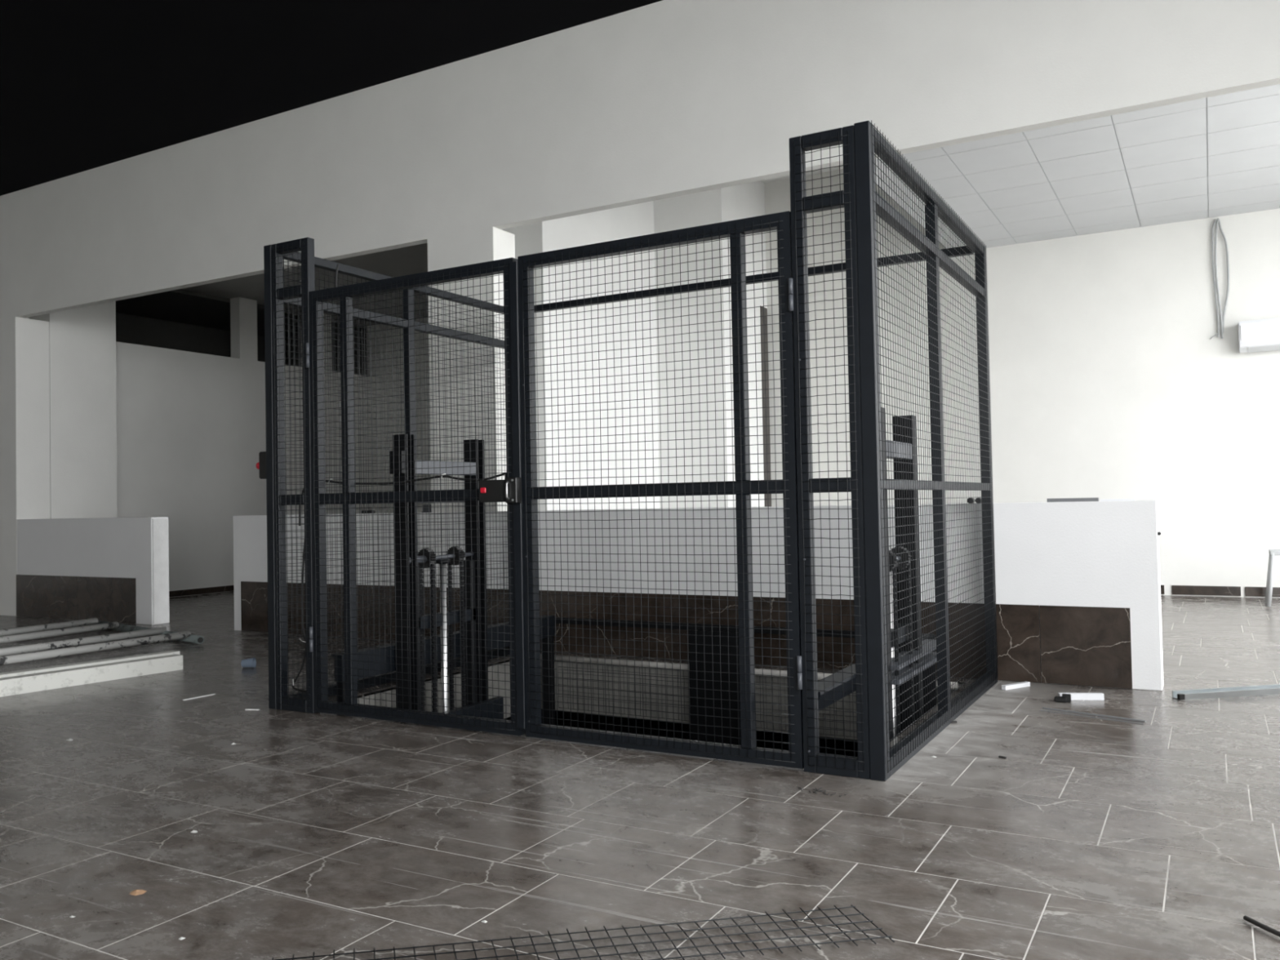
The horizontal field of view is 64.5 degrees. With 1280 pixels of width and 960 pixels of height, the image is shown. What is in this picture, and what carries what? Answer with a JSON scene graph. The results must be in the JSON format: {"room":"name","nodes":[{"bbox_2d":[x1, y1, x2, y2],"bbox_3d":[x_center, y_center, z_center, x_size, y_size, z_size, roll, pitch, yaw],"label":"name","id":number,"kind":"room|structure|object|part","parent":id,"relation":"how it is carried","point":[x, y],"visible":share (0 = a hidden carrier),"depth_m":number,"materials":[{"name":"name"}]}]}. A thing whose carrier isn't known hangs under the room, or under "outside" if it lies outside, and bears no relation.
{"room":"unfinished commercial interior","nodes":[
{"label":"unfinished commercial interior","id":0,"kind":"room"},
{"bbox_2d":[24,297,377,597],"bbox_3d":[-6.046,-0.542,14.779,0.200,4.310,6.000,-2,-2,29],"label":"wall","id":1,"kind":"structure","parent":0,"point":[191,426],"depth_m":14.39,"materials":[{"name":"paint"}]},
{"bbox_2d":[29,301,117,518],"bbox_3d":[-7.058,-0.574,12.552,0.625,4.310,0.835,-2,-2,29],"label":"wall pier","id":2,"kind":"structure","parent":1,"relation":"attached to","point":[82,340],"depth_m":12.39,"materials":[{"name":"paint"}]},
{"bbox_2d":[168,585,234,597],"bbox_3d":[-5.658,1.571,15.129,0.012,0.081,5.036,-2,-2,29],"label":"baseboard","id":3,"kind":"structure","parent":1,"relation":"attached to","point":[229,588],"depth_m":14.23,"materials":[{"name":"stone"}]},
{"bbox_2d":[115,288,368,376],"bbox_3d":[-7.029,-2.052,15.466,2.100,1.800,6.200,-2,-2,29],"label":"wall","id":4,"kind":"structure","parent":0,"point":[180,319],"depth_m":16.27,"materials":[{"name":"grey paint"}]},
{"bbox_2d":[182,243,428,324],"bbox_3d":[-3.869,-3.463,13.617,5.300,1.390,6.350,-2,-2,29],"label":"ceiling","id":5,"kind":"structure","parent":0,"point":[411,260],"depth_m":13.95,"materials":[{"name":"grey paint"}]},
{"bbox_2d":[0,0,662,195],"bbox_3d":[-5.745,-3.660,3.570,19.100,0.200,12.900,-2,-2,29],"label":"ceiling","id":6,"kind":"structure","parent":0,"point":[85,85],"depth_m":8.38,"materials":[{"name":"black"}]},
{"bbox_2d":[501,200,659,510],"bbox_3d":[-0.772,-1.296,12.419,1.145,5.500,4.950,-2,-2,29],"label":"wall","id":7,"kind":"structure","parent":0,"point":[635,220],"depth_m":11.72,"materials":[{"name":"paint"}]},
{"bbox_2d":[0,591,1279,959],"bbox_3d":[-3.223,1.599,7.537,18.900,0.422,22.000,-2,-2,29],"label":"floor","id":8,"kind":"structure","parent":0,"point":[1092,838],"depth_m":3.65,"materials":[{"name":"tile"}]},
{"bbox_2d":[0,650,179,678],"bbox_3d":[-4.173,1.334,6.732,0.100,0.112,2.278,-2,-2,37],"label":"channel","id":9,"kind":"object","parent":8,"relation":"on","point":[12,673],"visible":0.37,"depth_m":7.09,"materials":[{"name":"metal"}]},
{"bbox_2d":[0,653,182,697],"bbox_3d":[-4.065,1.331,6.557,0.100,0.105,2.276,-2,-2,36],"label":"channel","id":10,"kind":"object","parent":8,"relation":"on","point":[21,684],"visible":1,"depth_m":6.90,"materials":[{"name":"white metal"}]},
{"bbox_2d":[0,617,204,665],"bbox_3d":[-5.421,1.399,8.451,2.400,0.104,3.298,-2,-2,29],"label":"metal bars","id":11,"kind":"object","parent":8,"relation":"on","point":[155,635],"visible":1,"depth_m":8.81,"materials":[{"name":"grey metal"}]},
{"bbox_2d":[128,889,146,895],"bbox_3d":[-1.528,1.249,3.084,0.057,0.008,0.043,-2,-2,29],"label":"peel","id":12,"kind":"object","parent":8,"relation":"on","point":[135,892],"visible":1,"depth_m":3.08,"materials":[{"name":"food"}]},
{"bbox_2d":[182,693,215,700],"bbox_3d":[-2.742,1.350,6.316,0.008,0.004,0.220,-2,-2,32],"label":"strip","id":13,"kind":"object","parent":8,"relation":"on","point":[211,694],"visible":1,"depth_m":6.31,"materials":[{"name":"white"}]},
{"bbox_2d":[240,657,256,667],"bbox_3d":[-2.876,1.343,7.460,0.090,0.076,0.074,-1,-1,2],"label":"clear cup","id":14,"kind":"object","parent":8,"relation":"on","point":[251,662],"visible":1,"depth_m":7.43,"materials":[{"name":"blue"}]},
{"bbox_2d":[271,904,894,959],"bbox_3d":[-0.162,1.202,2.599,1.625,0.015,0.235,-1,-1,-10],"label":"mesh panel","id":15,"kind":"object","parent":8,"relation":"on","point":[851,906],"visible":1,"depth_m":2.64,"materials":[{"name":"black metal"}]},
{"bbox_2d":[263,120,998,781],"bbox_3d":[0.000,0.183,6.118,3.642,3.225,2.498,-2,-2,29],"label":"cage","id":16,"kind":"object","parent":8,"relation":"on","point":[876,760],"visible":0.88,"depth_m":4.98,"materials":[{"name":"metal"}]},
{"bbox_2d":[256,451,266,479],"bbox_3d":[-2.222,-0.086,6.023,0.129,0.160,0.090,-2,-2,29],"label":"emergency stop button","id":17,"kind":"object","parent":16,"relation":"attached to","point":[261,464],"visible":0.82,"depth_m":5.97,"materials":[{"name":"black plastic"}]},
{"bbox_3d":[-2.146,-0.024,5.957,0.060,2.710,0.070,-2,-2,29],"label":"post","id":18,"kind":"part","parent":16,"relation":"part of","materials":[{"name":"metal"}]},
{"bbox_3d":[-2.024,-1.356,5.897,0.204,0.055,0.052,-2,-2,29],"label":"rail","id":19,"kind":"part","parent":16,"relation":"part of","materials":[{"name":"metal"}]},
{"bbox_3d":[-2.019,-1.088,5.891,0.204,0.060,0.052,-2,-2,29],"label":"rail","id":20,"kind":"part","parent":16,"relation":"part of","materials":[{"name":"metal"}]},
{"bbox_3d":[-1.995,0.114,5.863,0.204,0.060,0.052,-2,-2,29],"label":"rail","id":21,"kind":"part","parent":16,"relation":"part of","materials":[{"name":"metal"}]},
{"bbox_3d":[-1.972,1.288,5.836,0.204,0.075,0.052,-2,-2,29],"label":"rail","id":22,"kind":"part","parent":16,"relation":"part of","materials":[{"name":"metal"}]},
{"bbox_2d":[293,540,306,692],"bbox_3d":[-1.965,0.320,5.955,0.228,1.885,0.044,-2,-2,29],"label":"cable","id":23,"kind":"object","parent":16,"relation":"hanging from","point":[303,562],"visible":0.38,"depth_m":5.95,"materials":[{"name":"black rubber"}]},
{"bbox_2d":[334,264,339,287],"bbox_3d":[-1.759,-1.152,5.873,0.080,0.197,0.041,-2,-2,29],"label":"cable","id":24,"kind":"object","parent":16,"relation":"attached to","point":[337,266],"visible":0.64,"depth_m":5.88,"materials":[{"name":"black rubber"}]},
{"bbox_3d":[-1.581,-1.340,7.043,0.051,0.050,2.350,-2,-2,29],"label":"rail","id":25,"kind":"part","parent":16,"relation":"part of","materials":[{"name":"metal"}]},
{"bbox_3d":[-1.576,-1.070,7.037,0.051,0.056,2.350,-2,-2,29],"label":"rail","id":26,"kind":"part","parent":16,"relation":"part of","materials":[{"name":"metal"}]},
{"bbox_3d":[-1.552,0.132,7.009,0.051,0.056,2.350,-2,-2,29],"label":"rail","id":27,"kind":"part","parent":16,"relation":"part of","materials":[{"name":"metal"}]},
{"bbox_3d":[-1.529,1.313,6.981,0.051,0.060,2.350,-2,-2,29],"label":"rail","id":28,"kind":"part","parent":16,"relation":"part of","materials":[{"name":"metal"}]},
{"bbox_3d":[-1.226,0.089,5.431,1.318,0.060,0.050,-2,-2,29],"label":"rail","id":29,"kind":"part","parent":16,"relation":"part of","materials":[{"name":"metal"}]},
{"bbox_2d":[298,472,506,525],"bbox_3d":[-1.331,0.105,5.520,1.552,0.281,0.072,-2,-2,29],"label":"cable","id":30,"kind":"object","parent":16,"relation":"attached to","point":[504,473],"visible":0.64,"depth_m":5.48,"materials":[{"name":"black rubber"}]},
{"bbox_3d":[-1.573,-0.017,6.971,0.051,2.600,0.060,-2,-2,29],"label":"post","id":31,"kind":"part","parent":16,"relation":"part of","materials":[{"name":"metal"}]},
{"bbox_2d":[479,477,521,502],"bbox_3d":[-0.698,0.053,5.044,0.223,0.127,0.070,-2,-2,29],"label":"door lock","id":32,"kind":"object","parent":16,"relation":"attached to","point":[508,490],"visible":1,"depth_m":5.01,"materials":[{"name":"black plastic"}]},
{"bbox_3d":[-0.652,0.051,4.999,0.011,0.097,0.025,-2,-2,29],"label":"handle","id":33,"kind":"part","parent":32,"relation":"part of","materials":[{"name":"silver metal"}]},
{"bbox_3d":[0.052,0.047,4.711,1.321,0.060,0.050,-2,-2,29],"label":"rail","id":34,"kind":"part","parent":16,"relation":"part of","materials":[{"name":"metal"}]},
{"bbox_3d":[0.527,-1.374,7.141,3.520,0.050,0.050,-2,-2,29],"label":"rail","id":35,"kind":"part","parent":16,"relation":"part of","materials":[{"name":"metal"}]},
{"bbox_3d":[0.780,-1.448,4.318,0.182,0.055,0.052,-2,-2,29],"label":"rail","id":36,"kind":"part","parent":16,"relation":"part of","materials":[{"name":"metal"}]},
{"bbox_3d":[0.785,-1.180,4.312,0.182,0.060,0.052,-2,-2,29],"label":"rail","id":37,"kind":"part","parent":16,"relation":"part of","materials":[{"name":"metal"}]},
{"bbox_3d":[0.809,0.022,4.284,0.182,0.060,0.052,-2,-2,29],"label":"rail","id":38,"kind":"part","parent":16,"relation":"part of","materials":[{"name":"metal"}]},
{"bbox_3d":[0.832,1.196,4.256,0.182,0.075,0.052,-2,-2,29],"label":"rail","id":39,"kind":"part","parent":16,"relation":"part of","materials":[{"name":"metal"}]},
{"bbox_3d":[0.961,-0.128,4.207,0.065,2.715,0.070,-2,-2,29],"label":"post","id":40,"kind":"part","parent":16,"relation":"part of","materials":[{"name":"metal"}]},
{"bbox_3d":[1.534,-1.442,5.289,0.051,0.050,2.350,-2,-2,29],"label":"rail","id":41,"kind":"part","parent":16,"relation":"part of","materials":[{"name":"metal"}]},
{"bbox_3d":[1.540,-1.173,5.282,0.051,0.052,2.350,-2,-2,29],"label":"rail","id":42,"kind":"part","parent":16,"relation":"part of","materials":[{"name":"metal"}]},
{"bbox_3d":[1.563,0.030,5.254,0.051,0.044,2.350,-2,-2,29],"label":"rail","id":43,"kind":"part","parent":16,"relation":"part of","materials":[{"name":"metal"}]},
{"bbox_3d":[1.529,-0.119,5.212,0.051,2.600,0.060,-2,-2,29],"label":"post","id":44,"kind":"part","parent":16,"relation":"part of","materials":[{"name":"metal"}]},
{"bbox_3d":[1.587,1.204,5.227,0.051,0.075,2.350,-2,-2,29],"label":"rail","id":45,"kind":"part","parent":16,"relation":"part of","materials":[{"name":"metal"}]},
{"bbox_3d":[2.151,-0.100,6.308,0.055,2.710,0.060,-2,-2,29],"label":"post","id":46,"kind":"part","parent":16,"relation":"part of","materials":[{"name":"metal"}]},
{"bbox_3d":[0.595,1.324,7.075,3.160,0.044,0.044,-2,-2,29],"label":"edge trim","id":47,"kind":"part","parent":8,"relation":"part of","materials":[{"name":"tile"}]},
{"bbox_2d":[798,786,847,796],"bbox_3d":[0.715,1.226,3.999,0.076,0.006,0.199,0,-2,-42],"label":"wire clippings","id":48,"kind":"object","parent":8,"relation":"on","point":[818,790],"visible":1,"depth_m":4.00,"materials":[{"name":"grey metal"}]},
{"bbox_2d":[1001,681,1030,689],"bbox_3d":[2.259,1.236,6.099,0.220,0.025,0.030,0,-2,-31],"label":"white trunking","id":49,"kind":"object","parent":8,"relation":"on","point":[1023,684],"visible":1,"depth_m":6.08,"materials":[{"name":"white plastic"}]},
{"bbox_2d":[1053,693,1071,702],"bbox_3d":[2.355,1.214,5.655,0.085,0.045,0.040,-2,-2,29],"label":"clip","id":50,"kind":"object","parent":8,"relation":"on","point":[1065,698],"visible":1,"depth_m":5.64,"materials":[{"name":"black plastic"}]},
{"bbox_2d":[1057,692,1104,700],"bbox_3d":[2.481,1.217,5.710,0.238,0.035,0.035,-1,-1,7],"label":"white trunking","id":51,"kind":"object","parent":8,"relation":"on","point":[1074,696],"visible":0.86,"depth_m":5.69,"materials":[{"name":"white plastic"}]},
{"bbox_2d":[1040,710,1143,724],"bbox_3d":[2.329,1.225,5.250,0.524,0.004,0.005,-2,-2,45],"label":"rod","id":52,"kind":"object","parent":8,"relation":"on","point":[1040,710],"visible":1,"depth_m":5.24,"materials":[{"name":"grey metal"}]},
{"bbox_2d":[1042,706,1146,722],"bbox_3d":[2.362,1.224,5.300,0.524,0.007,0.011,-2,-2,45],"label":"rod","id":53,"kind":"object","parent":8,"relation":"on","point":[1043,708],"visible":1,"depth_m":5.29,"materials":[{"name":"grey metal"}]},
{"bbox_2d":[1172,684,1279,700],"bbox_3d":[3.637,1.193,5.787,1.328,0.041,0.075,-1,-1,-11],"label":"channel","id":54,"kind":"object","parent":8,"relation":"on","point":[1262,690],"visible":1,"depth_m":5.71,"materials":[{"name":"metal"}]},
{"bbox_2d":[1243,915,1279,937],"bbox_3d":[1.638,1.169,2.634,0.016,0.016,0.171,-1,-1,-13],"label":"rod","id":55,"kind":"object","parent":8,"relation":"on","point":[1257,923],"visible":1,"depth_m":2.65,"materials":[{"name":"grey metal"}]},
{"bbox_2d":[1264,549,1279,606],"bbox_3d":[6.624,0.980,10.134,0.660,0.557,0.361,-2,-2,29],"label":"trestle","id":56,"kind":"object","parent":8,"relation":"on","point":[1273,553],"visible":1,"depth_m":10.13,"materials":[{"name":"grey metal"}]},
{"bbox_3d":[6.451,1.001,10.403,0.044,0.535,0.102,0,-2,-41],"label":"leg","id":57,"kind":"part","parent":56,"relation":"part of","materials":[{"name":"grey metal"}]},
{"bbox_3d":[6.304,0.998,10.141,0.102,0.535,0.044,-1,-1,9],"label":"leg","id":58,"kind":"part","parent":56,"relation":"part of","materials":[{"name":"grey metal"}]},
{"bbox_2d":[0,0,1279,690],"bbox_3d":[-2.512,-1.435,9.283,18.600,5.700,0.404,-2,-2,29],"label":"wall","id":59,"kind":"structure","parent":0,"point":[664,99],"depth_m":7.80,"materials":[{"name":"paint"}]},
{"bbox_2d":[361,510,375,513],"bbox_3d":[-2.425,0.285,9.060,0.130,0.028,0.027,-2,-1,25],"label":"pipe stub","id":60,"kind":"object","parent":59,"relation":"on","point":[362,511],"visible":0.94,"depth_m":9.05,"materials":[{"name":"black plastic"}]},
{"bbox_2d":[421,504,431,512],"bbox_3d":[-1.826,0.244,8.706,0.095,0.070,0.040,-2,-2,29],"label":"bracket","id":61,"kind":"object","parent":59,"relation":"on","point":[424,508],"visible":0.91,"depth_m":8.69,"materials":[{"name":"grey metal"}]},
{"bbox_2d":[967,497,974,503],"bbox_3d":[2.119,0.132,6.496,0.035,0.035,0.080,-2,-2,29],"label":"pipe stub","id":62,"kind":"object","parent":59,"relation":"on","point":[973,501],"visible":0.53,"depth_m":6.47,"materials":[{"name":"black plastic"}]},
{"bbox_2d":[1046,497,1098,502],"bbox_3d":[2.651,0.122,6.219,0.290,0.022,0.040,-2,-2,29],"label":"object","id":63,"kind":"object","parent":59,"relation":"on","point":[1059,500],"visible":0.86,"depth_m":6.20,"materials":[{"name":"grey metal"}]},
{"bbox_2d":[1100,498,1135,501],"bbox_3d":[2.874,0.120,6.105,0.190,0.012,0.040,-2,-2,29],"label":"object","id":64,"kind":"object","parent":59,"relation":"on","point":[1103,500],"visible":0.93,"depth_m":6.09,"materials":[{"name":"white"}]},
{"bbox_2d":[503,709,857,756],"bbox_3d":[0.149,3.253,6.190,10.200,3.080,7.200,-2,-2,29],"label":"floor","id":65,"kind":"structure","parent":0,"point":[839,744],"depth_m":10.18,"materials":[{"name":"grey"}]},
{"bbox_2d":[389,434,488,712],"bbox_3d":[-1.236,2.225,6.435,0.130,5.000,0.795,-2,-2,29],"label":"mast","id":66,"kind":"object","parent":65,"relation":"on","point":[477,551],"visible":0.4,"depth_m":6.41,"materials":[{"name":"metal"}]},
{"bbox_3d":[-1.397,2.222,6.156,0.110,5.000,0.080,-2,-2,29],"label":"mast post","id":67,"kind":"part","parent":66,"relation":"part of","materials":[{"name":"black metal"}]},
{"bbox_3d":[-1.355,2.623,6.207,0.060,4.200,0.050,-2,-2,29],"label":"rail","id":68,"kind":"part","parent":66,"relation":"part of","materials":[{"name":"black metal"}]},
{"bbox_3d":[-1.361,1.533,6.362,0.016,2.014,0.036,-2,-2,29],"label":"chain","id":69,"kind":"part","parent":66,"relation":"part of","materials":[{"name":"metal"}]},
{"bbox_3d":[-1.274,1.530,6.313,0.016,2.014,0.036,-2,-2,29],"label":"chain","id":70,"kind":"part","parent":66,"relation":"part of","materials":[{"name":"metal"}]},
{"bbox_3d":[-1.236,1.525,6.441,0.042,2.000,0.041,-2,-2,29],"label":"piston rod","id":71,"kind":"part","parent":66,"relation":"part of","materials":[{"name":"silver metal"}]},
{"bbox_3d":[-1.257,0.886,6.483,0.060,0.080,0.600,-2,-2,29],"label":"cross plate","id":72,"kind":"part","parent":66,"relation":"part of","materials":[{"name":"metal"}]},
{"bbox_3d":[-1.224,1.536,6.606,0.016,2.014,0.036,-2,-2,29],"label":"chain","id":73,"kind":"part","parent":66,"relation":"part of","materials":[{"name":"metal"}]},
{"bbox_3d":[-1.137,1.533,6.557,0.016,2.014,0.036,-2,-2,29],"label":"chain","id":74,"kind":"part","parent":66,"relation":"part of","materials":[{"name":"black metal"}]},
{"bbox_3d":[-1.090,2.628,6.678,0.060,4.200,0.050,-2,-2,29],"label":"rail","id":75,"kind":"part","parent":66,"relation":"part of","materials":[{"name":"black metal"}]},
{"bbox_3d":[-1.063,2.229,6.748,0.110,5.000,0.080,-2,-2,29],"label":"mast post","id":76,"kind":"part","parent":66,"relation":"part of","materials":[{"name":"black metal"}]},
{"bbox_2d":[330,614,937,745],"bbox_3d":[0.049,2.834,6.068,2.970,3.715,2.200,-2,-2,29],"label":"platform","id":77,"kind":"object","parent":65,"relation":"on","point":[723,641],"visible":0.37,"depth_m":6.99,"materials":[{"name":"metal"}]},
{"bbox_3d":[-1.673,2.940,5.809,0.060,3.560,0.060,-2,-2,29],"label":"plate","id":78,"kind":"part","parent":77,"relation":"part of","materials":[{"name":"black metal"}]},
{"bbox_3d":[-1.215,1.095,6.779,0.090,0.155,2.160,-2,-2,29],"label":"rail","id":79,"kind":"part","parent":77,"relation":"part of","materials":[{"name":"metal"}]},
{"bbox_3d":[-0.672,2.917,7.713,0.095,3.655,0.040,-2,-2,29],"label":"leg","id":80,"kind":"part","parent":77,"relation":"part of","materials":[{"name":"black metal"}]},
{"bbox_3d":[0.584,2.875,6.974,0.470,3.655,0.015,-2,-2,29],"label":"plate","id":81,"kind":"part","parent":77,"relation":"part of","materials":[{"name":"black metal"}]},
{"bbox_3d":[1.268,0.999,5.415,0.100,0.105,2.100,-2,-2,29],"label":"rail","id":82,"kind":"part","parent":77,"relation":"part of","materials":[{"name":"metal"}]},
{"bbox_3d":[1.834,2.835,6.302,0.090,3.655,0.040,-2,-2,29],"label":"leg","id":83,"kind":"part","parent":77,"relation":"part of","materials":[{"name":"black metal"}]},
{"bbox_2d":[880,407,936,742],"bbox_3d":[1.440,2.148,5.370,0.163,5.000,1.085,-2,-2,29],"label":"mast","id":84,"kind":"object","parent":65,"relation":"on","point":[908,601],"visible":0.23,"depth_m":5.44,"materials":[{"name":"metal"}]},
{"bbox_3d":[1.198,2.143,4.969,0.110,5.000,0.080,-2,-2,29],"label":"mast post","id":85,"kind":"part","parent":84,"relation":"part of","materials":[{"name":"black metal"}]},
{"bbox_3d":[1.305,1.447,5.239,0.042,2.000,0.041,-2,-2,29],"label":"piston rod","id":86,"kind":"part","parent":84,"relation":"part of","materials":[{"name":"silver metal"}]},
{"bbox_3d":[1.352,1.457,5.385,0.016,2.014,0.036,-2,-2,29],"label":"chain","id":87,"kind":"part","parent":84,"relation":"part of","materials":[{"name":"metal"}]},
{"bbox_3d":[1.302,1.451,5.091,0.016,2.014,0.036,-2,-2,29],"label":"chain","id":88,"kind":"part","parent":84,"relation":"part of","materials":[{"name":"metal"}]},
{"bbox_3d":[1.319,0.807,5.262,0.060,0.080,0.520,-2,-2,29],"label":"cross plate","id":89,"kind":"part","parent":84,"relation":"part of","materials":[{"name":"metal"}]},
{"bbox_3d":[1.467,2.549,5.422,0.060,4.200,0.050,-2,-2,29],"label":"rail","id":90,"kind":"part","parent":84,"relation":"part of","materials":[{"name":"black metal"}]},
{"bbox_3d":[1.493,2.150,5.492,0.110,5.000,0.080,-2,-2,29],"label":"mast post","id":91,"kind":"part","parent":84,"relation":"part of","materials":[{"name":"black metal"}]},
{"bbox_3d":[1.440,1.454,5.335,0.016,2.014,0.036,-2,-2,29],"label":"chain","id":92,"kind":"part","parent":84,"relation":"part of","materials":[{"name":"black metal"}]},
{"bbox_2d":[653,181,767,508],"bbox_3d":[0.996,-1.307,13.419,0.955,5.500,1.470,-2,-2,29],"label":"wall pier","id":93,"kind":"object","parent":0,"point":[743,201],"visible":0.43,"depth_m":12.82,"materials":[{"name":"paint"}]},
{"bbox_2d":[760,306,771,506],"bbox_3d":[1.359,-0.443,13.876,0.780,3.780,0.300,-2,-2,29],"label":"door","id":94,"kind":"structure","parent":93,"relation":"attached to","point":[763,329],"depth_m":13.72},
{"bbox_2d":[760,165,843,183],"bbox_3d":[0.409,-4.198,11.214,4.550,0.200,6.350,-2,-2,29],"label":"ceiling","id":95,"kind":"structure","parent":0,"point":[826,170],"depth_m":13.52,"materials":[{"name":"paint"}]},
{"bbox_2d":[367,168,1279,598],"bbox_3d":[1.994,-1.418,13.817,15.200,5.700,0.200,-2,-2,29],"label":"wall","id":96,"kind":"structure","parent":0,"point":[1108,380],"depth_m":11.80,"materials":[{"name":"paint"}]},
{"bbox_2d":[1160,585,1279,596],"bbox_3d":[6.330,1.224,11.218,5.150,0.103,0.014,-2,-2,29],"label":"baseboard","id":97,"kind":"structure","parent":96,"relation":"attached to","point":[1176,589],"depth_m":11.18,"materials":[{"name":"stone"}]},
{"bbox_2d":[1238,317,1279,352],"bbox_3d":[6.930,-1.558,10.785,0.980,0.336,0.238,-2,-2,29],"label":"air conditioner","id":98,"kind":"object","parent":96,"relation":"attached to","point":[1261,335],"visible":1,"depth_m":10.85,"materials":[{"name":"white plastic"}]},
{"bbox_3d":[6.873,-1.599,10.687,0.940,0.155,0.010,-2,-2,29],"label":"panel","id":99,"kind":"part","parent":98,"relation":"part of","materials":[{"name":"white plastic"}]},
{"bbox_2d":[874,84,1279,248],"bbox_3d":[4.733,-3.690,8.771,5.350,1.500,6.350,-2,-2,29],"label":"ceiling","id":100,"kind":"structure","parent":0,"point":[1216,156],"depth_m":9.60,"materials":[{"name":"grey"}]},
{"bbox_2d":[1209,217,1229,339],"bbox_3d":[6.384,-2.224,11.200,0.211,1.337,0.040,-2,-2,34],"label":"cables","id":101,"kind":"object","parent":100,"relation":"hanging from","point":[1217,220],"visible":1,"depth_m":11.19,"materials":[{"name":"grey plastic"}]}
]}

